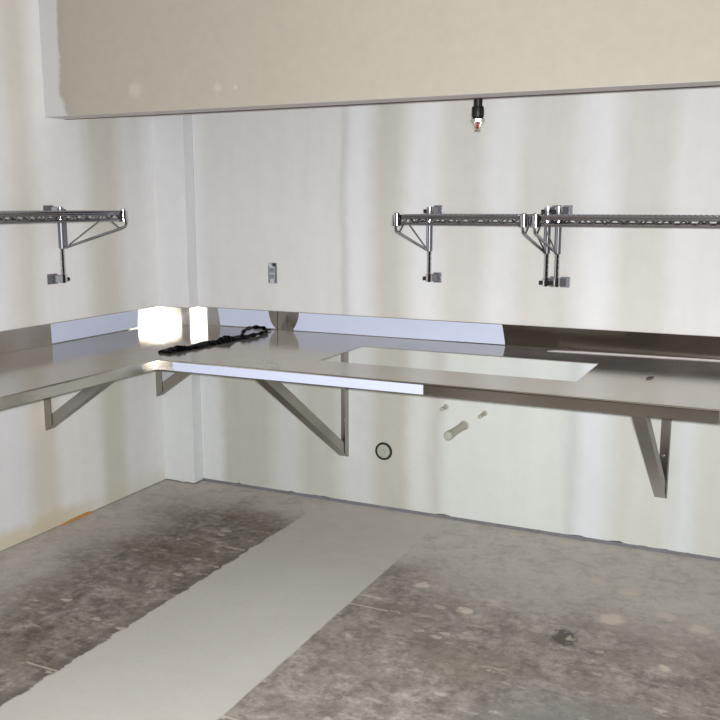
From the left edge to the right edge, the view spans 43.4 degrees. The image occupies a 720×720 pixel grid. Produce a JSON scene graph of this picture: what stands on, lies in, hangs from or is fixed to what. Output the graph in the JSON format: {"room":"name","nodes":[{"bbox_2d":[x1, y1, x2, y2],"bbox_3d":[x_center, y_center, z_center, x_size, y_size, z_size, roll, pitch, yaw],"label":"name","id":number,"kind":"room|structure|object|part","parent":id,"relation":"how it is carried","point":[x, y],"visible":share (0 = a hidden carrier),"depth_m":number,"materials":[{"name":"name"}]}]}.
{"room":"commercial kitchen","nodes":[
{"label":"commercial kitchen","id":0,"kind":"room"},
{"bbox_2d":[0,0,165,550],"bbox_3d":[-2.224,-0.447,2.741,0.120,3.046,5.320,5,11,25],"label":"wall","id":1,"kind":"structure","parent":0,"point":[111,449],"depth_m":4.37,"materials":[{"name":"paint"}]},
{"bbox_2d":[44,380,115,429],"bbox_3d":[-1.227,0.152,4.159,0.562,0.404,0.055,5,11,25],"label":"bracket","id":2,"kind":"object","parent":1,"relation":"attached to","point":[84,396],"visible":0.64,"depth_m":4.21,"materials":[{"name":"metal"}]},
{"bbox_3d":[-1.464,0.134,4.264,0.042,0.404,0.043,5,11,25],"label":"wall leg","id":3,"kind":"part","parent":2,"relation":"part of","materials":[{"name":"metal"}]},
{"bbox_2d":[43,205,127,284],"bbox_3d":[-1.249,-0.526,4.158,0.425,0.366,0.108,5,11,25],"label":"shelf bracket","id":4,"kind":"object","parent":1,"relation":"attached to","point":[62,226],"visible":0.82,"depth_m":4.23,"materials":[{"name":"silver metal"}]},
{"bbox_3d":[-1.403,-0.541,4.254,0.023,0.356,0.023,5,11,25],"label":"post","id":5,"kind":"part","parent":4,"relation":"part of","materials":[{"name":"silver metal"}]},
{"bbox_2d":[0,210,127,223],"bbox_3d":[-1.498,-0.569,3.609,0.416,0.048,1.265,5,11,25],"label":"wire shelf","id":6,"kind":"object","parent":4,"relation":"on","point":[57,215],"visible":1,"depth_m":3.78,"materials":[{"name":"silver metal"}]},
{"bbox_3d":[-1.381,-0.600,4.233,0.020,0.135,0.007,5,11,25],"label":"plate","id":7,"kind":"part","parent":4,"relation":"part of","materials":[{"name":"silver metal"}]},
{"bbox_3d":[-1.232,-0.650,4.153,0.343,0.008,0.008,5,11,25],"label":"rod","id":8,"kind":"part","parent":4,"relation":"part of","materials":[{"name":"silver metal"}]},
{"bbox_3d":[-1.226,-0.589,4.160,0.307,0.127,0.007,5,11,25],"label":"brace rod","id":9,"kind":"part","parent":4,"relation":"part of","materials":[{"name":"silver metal"}]},
{"bbox_3d":[-1.217,-0.580,4.157,0.376,0.146,0.012,5,11,25],"label":"rod","id":10,"kind":"part","parent":4,"relation":"part of","materials":[{"name":"silver metal"}]},
{"bbox_2d":[0,306,277,409],"bbox_3d":[-1.276,-0.026,3.832,0.726,0.143,2.449,5,11,25],"label":"countertop","id":11,"kind":"structure","parent":1,"relation":"attached to","point":[38,362],"depth_m":4.17,"materials":[{"name":"silver metal"}]},
{"bbox_2d":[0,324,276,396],"bbox_3d":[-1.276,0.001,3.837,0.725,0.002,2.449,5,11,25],"label":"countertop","id":12,"kind":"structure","parent":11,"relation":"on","point":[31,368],"depth_m":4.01,"materials":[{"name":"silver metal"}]},
{"bbox_2d":[158,325,270,353],"bbox_3d":[-0.652,-0.109,4.350,0.104,0.046,0.829,6,11,29],"label":"power cable","id":13,"kind":"object","parent":11,"relation":"on","point":[225,339],"visible":1,"depth_m":4.29,"materials":[{"name":"black rubber"}]},
{"bbox_2d":[0,306,277,353],"bbox_3d":[-1.281,-0.049,3.830,0.714,0.098,2.449,5,11,25],"label":"backsplash","id":14,"kind":"structure","parent":1,"relation":"attached to","point":[18,339],"depth_m":4.84,"materials":[{"name":"silver metal"}]},
{"bbox_2d":[152,113,202,482],"bbox_3d":[-1.003,-0.819,4.896,0.202,3.044,0.078,5,11,25],"label":"wall","id":15,"kind":"structure","parent":0,"point":[172,134],"depth_m":4.90,"materials":[{"name":"paint"}]},
{"bbox_2d":[156,359,191,395],"bbox_3d":[-0.870,0.022,4.902,0.558,0.401,0.055,5,11,25],"label":"bracket","id":16,"kind":"object","parent":15,"relation":"attached to","point":[177,377],"visible":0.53,"depth_m":4.99,"materials":[{"name":"metal"}]},
{"bbox_3d":[-1.105,0.004,5.006,0.042,0.401,0.043,5,11,25],"label":"wall leg","id":17,"kind":"part","parent":16,"relation":"part of","materials":[{"name":"metal"}]},
{"bbox_2d":[0,479,719,719],"bbox_3d":[-0.103,1.289,2.013,4.820,0.120,5.320,5,11,25],"label":"floor","id":18,"kind":"structure","parent":0,"point":[167,600],"depth_m":3.43,"materials":[{"name":"concrete"}]},
{"bbox_2d":[61,511,91,525],"bbox_3d":[-1.417,0.789,4.516,0.010,0.012,0.205,5,11,25],"label":"wood strip","id":19,"kind":"object","parent":18,"relation":"on","point":[89,512],"visible":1,"depth_m":4.52,"materials":[{"name":"brown wood"}]},
{"bbox_2d":[38,0,719,116],"bbox_3d":[0.707,-1.497,3.114,4.700,1.104,0.140,5,11,25],"label":"soffit","id":20,"kind":"structure","parent":0,"point":[98,56],"depth_m":3.45,"materials":[{"name":"beige paint"}]},
{"bbox_2d":[47,80,719,119],"bbox_3d":[0.703,-0.951,3.200,4.700,0.001,0.119,5,11,25],"label":"trim","id":21,"kind":"structure","parent":20,"relation":"attached to","point":[700,83],"depth_m":3.44,"materials":[{"name":"white paint"}]},
{"bbox_2d":[192,86,719,557],"bbox_3d":[1.162,-0.662,3.988,4.498,3.046,0.120,5,11,25],"label":"wall","id":22,"kind":"structure","parent":0,"point":[315,193],"depth_m":4.29,"materials":[{"name":"paint"}]},
{"bbox_2d":[268,262,276,282],"bbox_3d":[-0.461,-0.456,4.731,0.052,0.109,0.017,5,11,25],"label":"electrical outlet","id":23,"kind":"object","parent":22,"relation":"attached to","point":[272,267],"visible":1,"depth_m":4.73,"materials":[{"name":"grey metal"}]},
{"bbox_2d":[255,351,348,456],"bbox_3d":[-0.280,0.255,4.262,0.055,0.642,0.912,5,11,25],"label":"bracket","id":24,"kind":"object","parent":22,"relation":"attached to","point":[277,389],"visible":0.63,"depth_m":4.41,"materials":[{"name":"metal"}]},
{"bbox_3d":[-0.087,0.188,4.647,0.043,0.642,0.042,5,11,25],"label":"wall leg","id":25,"kind":"part","parent":24,"relation":"part of","materials":[{"name":"metal"}]},
{"bbox_2d":[375,442,391,459],"bbox_3d":[0.119,0.466,4.612,0.093,0.093,0.011,5,11,25],"label":"drain pipe","id":26,"kind":"object","parent":22,"relation":"attached to","point":[383,450],"visible":1,"depth_m":4.61,"materials":[{"name":"white plastic"}]},
{"bbox_2d":[394,205,442,282],"bbox_3d":[0.258,-0.521,4.131,0.086,0.366,0.445,5,11,25],"label":"shelf bracket","id":27,"kind":"object","parent":22,"relation":"attached to","point":[437,209],"visible":0.83,"depth_m":4.28,"materials":[{"name":"silver metal"}]},
{"bbox_3d":[0.237,-0.556,4.107,0.012,0.146,0.396,5,11,25],"label":"rod","id":28,"kind":"part","parent":27,"relation":"part of","materials":[{"name":"silver metal"}]},
{"bbox_3d":[0.241,-0.566,4.114,0.007,0.127,0.327,5,11,25],"label":"brace rod","id":29,"kind":"part","parent":27,"relation":"part of","materials":[{"name":"silver metal"}]},
{"bbox_3d":[0.320,-0.593,4.277,0.007,0.135,0.020,5,11,25],"label":"plate","id":30,"kind":"part","parent":27,"relation":"part of","materials":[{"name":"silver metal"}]},
{"bbox_3d":[0.330,-0.550,4.306,0.023,0.356,0.023,5,11,25],"label":"post","id":31,"kind":"part","parent":27,"relation":"part of","materials":[{"name":"silver metal"}]},
{"bbox_2d":[392,214,552,226],"bbox_3d":[0.501,-0.620,3.991,0.610,0.048,0.436,5,11,25],"label":"wire shelf","id":32,"kind":"object","parent":27,"relation":"on","point":[524,220],"visible":0.84,"depth_m":3.83,"materials":[{"name":"silver metal"}]},
{"bbox_2d":[157,311,719,422],"bbox_3d":[0.582,-0.009,3.732,2.732,0.143,1.032,5,11,25],"label":"countertop","id":33,"kind":"structure","parent":22,"relation":"attached to","point":[685,369],"depth_m":3.80,"materials":[{"name":"silver metal"}]},
{"bbox_2d":[166,478,719,561],"bbox_3d":[1.053,0.834,4.251,4.698,0.016,0.185,5,11,25],"label":"baseboard","id":34,"kind":"structure","parent":22,"relation":"attached to","point":[618,543],"depth_m":4.47,"materials":[{"name":"metal"}]},
{"bbox_2d":[439,404,448,411],"bbox_3d":[0.407,0.235,4.402,0.028,0.028,0.068,5,11,25],"label":"supply pipe","id":35,"kind":"object","parent":22,"relation":"attached to","point":[445,406],"visible":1,"depth_m":4.40,"materials":[{"name":"silver metal"}]},
{"bbox_2d":[444,420,468,439],"bbox_3d":[0.457,0.336,4.302,0.049,0.049,0.234,5,11,25],"label":"pipe","id":36,"kind":"object","parent":22,"relation":"attached to","point":[450,434],"visible":1,"depth_m":4.27,"materials":[{"name":"beige plastic"}]},
{"bbox_2d":[478,411,486,418],"bbox_3d":[0.583,0.263,4.314,0.028,0.028,0.081,5,11,25],"label":"supply pipe","id":37,"kind":"object","parent":22,"relation":"attached to","point":[484,413],"visible":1,"depth_m":4.31,"materials":[{"name":"silver metal"}]},
{"bbox_2d":[278,311,719,359],"bbox_3d":[0.802,-0.109,4.183,2.732,0.098,0.011,5,11,25],"label":"backsplash","id":38,"kind":"structure","parent":22,"relation":"attached to","point":[629,342],"depth_m":4.05,"materials":[{"name":"silver metal"}]},
{"bbox_2d":[521,205,561,286],"bbox_3d":[0.768,-0.480,3.892,0.086,0.366,0.445,5,11,25],"label":"shelf bracket","id":39,"kind":"object","parent":22,"relation":"attached to","point":[547,210],"visible":0.7,"depth_m":4.04,"materials":[{"name":"silver metal"}]},
{"bbox_3d":[0.747,-0.515,3.867,0.012,0.146,0.396,5,11,25],"label":"rod","id":40,"kind":"part","parent":39,"relation":"part of","materials":[{"name":"silver metal"}]},
{"bbox_3d":[0.751,-0.524,3.875,0.007,0.127,0.327,5,11,25],"label":"brace rod","id":41,"kind":"part","parent":39,"relation":"part of","materials":[{"name":"silver metal"}]},
{"bbox_3d":[0.830,-0.551,4.037,0.007,0.135,0.020,5,11,25],"label":"plate","id":42,"kind":"part","parent":39,"relation":"part of","materials":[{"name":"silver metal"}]},
{"bbox_3d":[0.840,-0.509,4.066,0.023,0.356,0.023,5,11,25],"label":"post","id":43,"kind":"part","parent":39,"relation":"part of","materials":[{"name":"silver metal"}]},
{"bbox_2d":[533,205,572,287],"bbox_3d":[0.812,-0.476,3.871,0.086,0.366,0.445,5,11,25],"label":"shelf bracket","id":44,"kind":"object","parent":22,"relation":"attached to","point":[566,209],"visible":0.87,"depth_m":4.02,"materials":[{"name":"silver metal"}]},
{"bbox_3d":[0.792,-0.512,3.847,0.012,0.146,0.396,5,11,25],"label":"rod","id":45,"kind":"part","parent":44,"relation":"part of","materials":[{"name":"silver metal"}]},
{"bbox_3d":[0.796,-0.521,3.854,0.007,0.127,0.327,5,11,25],"label":"brace rod","id":46,"kind":"part","parent":44,"relation":"part of","materials":[{"name":"silver metal"}]},
{"bbox_3d":[0.874,-0.548,4.016,0.007,0.135,0.020,5,11,25],"label":"plate","id":47,"kind":"part","parent":44,"relation":"part of","materials":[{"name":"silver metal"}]},
{"bbox_3d":[0.885,-0.505,4.046,0.023,0.356,0.023,5,11,25],"label":"post","id":48,"kind":"part","parent":44,"relation":"part of","materials":[{"name":"silver metal"}]},
{"bbox_2d":[530,214,719,227],"bbox_3d":[1.351,-0.551,3.592,1.265,0.048,0.436,5,11,25],"label":"wire shelf","id":49,"kind":"object","parent":44,"relation":"on","point":[536,221],"visible":1,"depth_m":3.56,"materials":[{"name":"silver metal"}]},
{"bbox_2d":[631,415,671,497],"bbox_3d":[1.151,0.370,3.590,0.055,0.641,0.911,5,11,25],"label":"bracket","id":50,"kind":"object","parent":22,"relation":"attached to","point":[656,463],"visible":0.59,"depth_m":3.76,"materials":[{"name":"metal"}]},
{"bbox_3d":[1.344,0.304,3.974,0.043,0.641,0.042,5,11,25],"label":"wall leg","id":51,"kind":"part","parent":50,"relation":"part of","materials":[{"name":"metal"}]},
{"bbox_3d":[-0.103,-1.825,1.477,4.820,0.100,5.320,5,11,25],"label":"ceiling","id":52,"kind":"structure","parent":0,"visible":0},
{"bbox_2d":[471,98,484,130],"bbox_3d":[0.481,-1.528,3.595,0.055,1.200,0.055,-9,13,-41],"label":"sprinkler","id":53,"kind":"object","parent":52,"relation":"hanging from","point":[477,109],"visible":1,"depth_m":3.67,"materials":[{"name":"black metal"}]}
]}

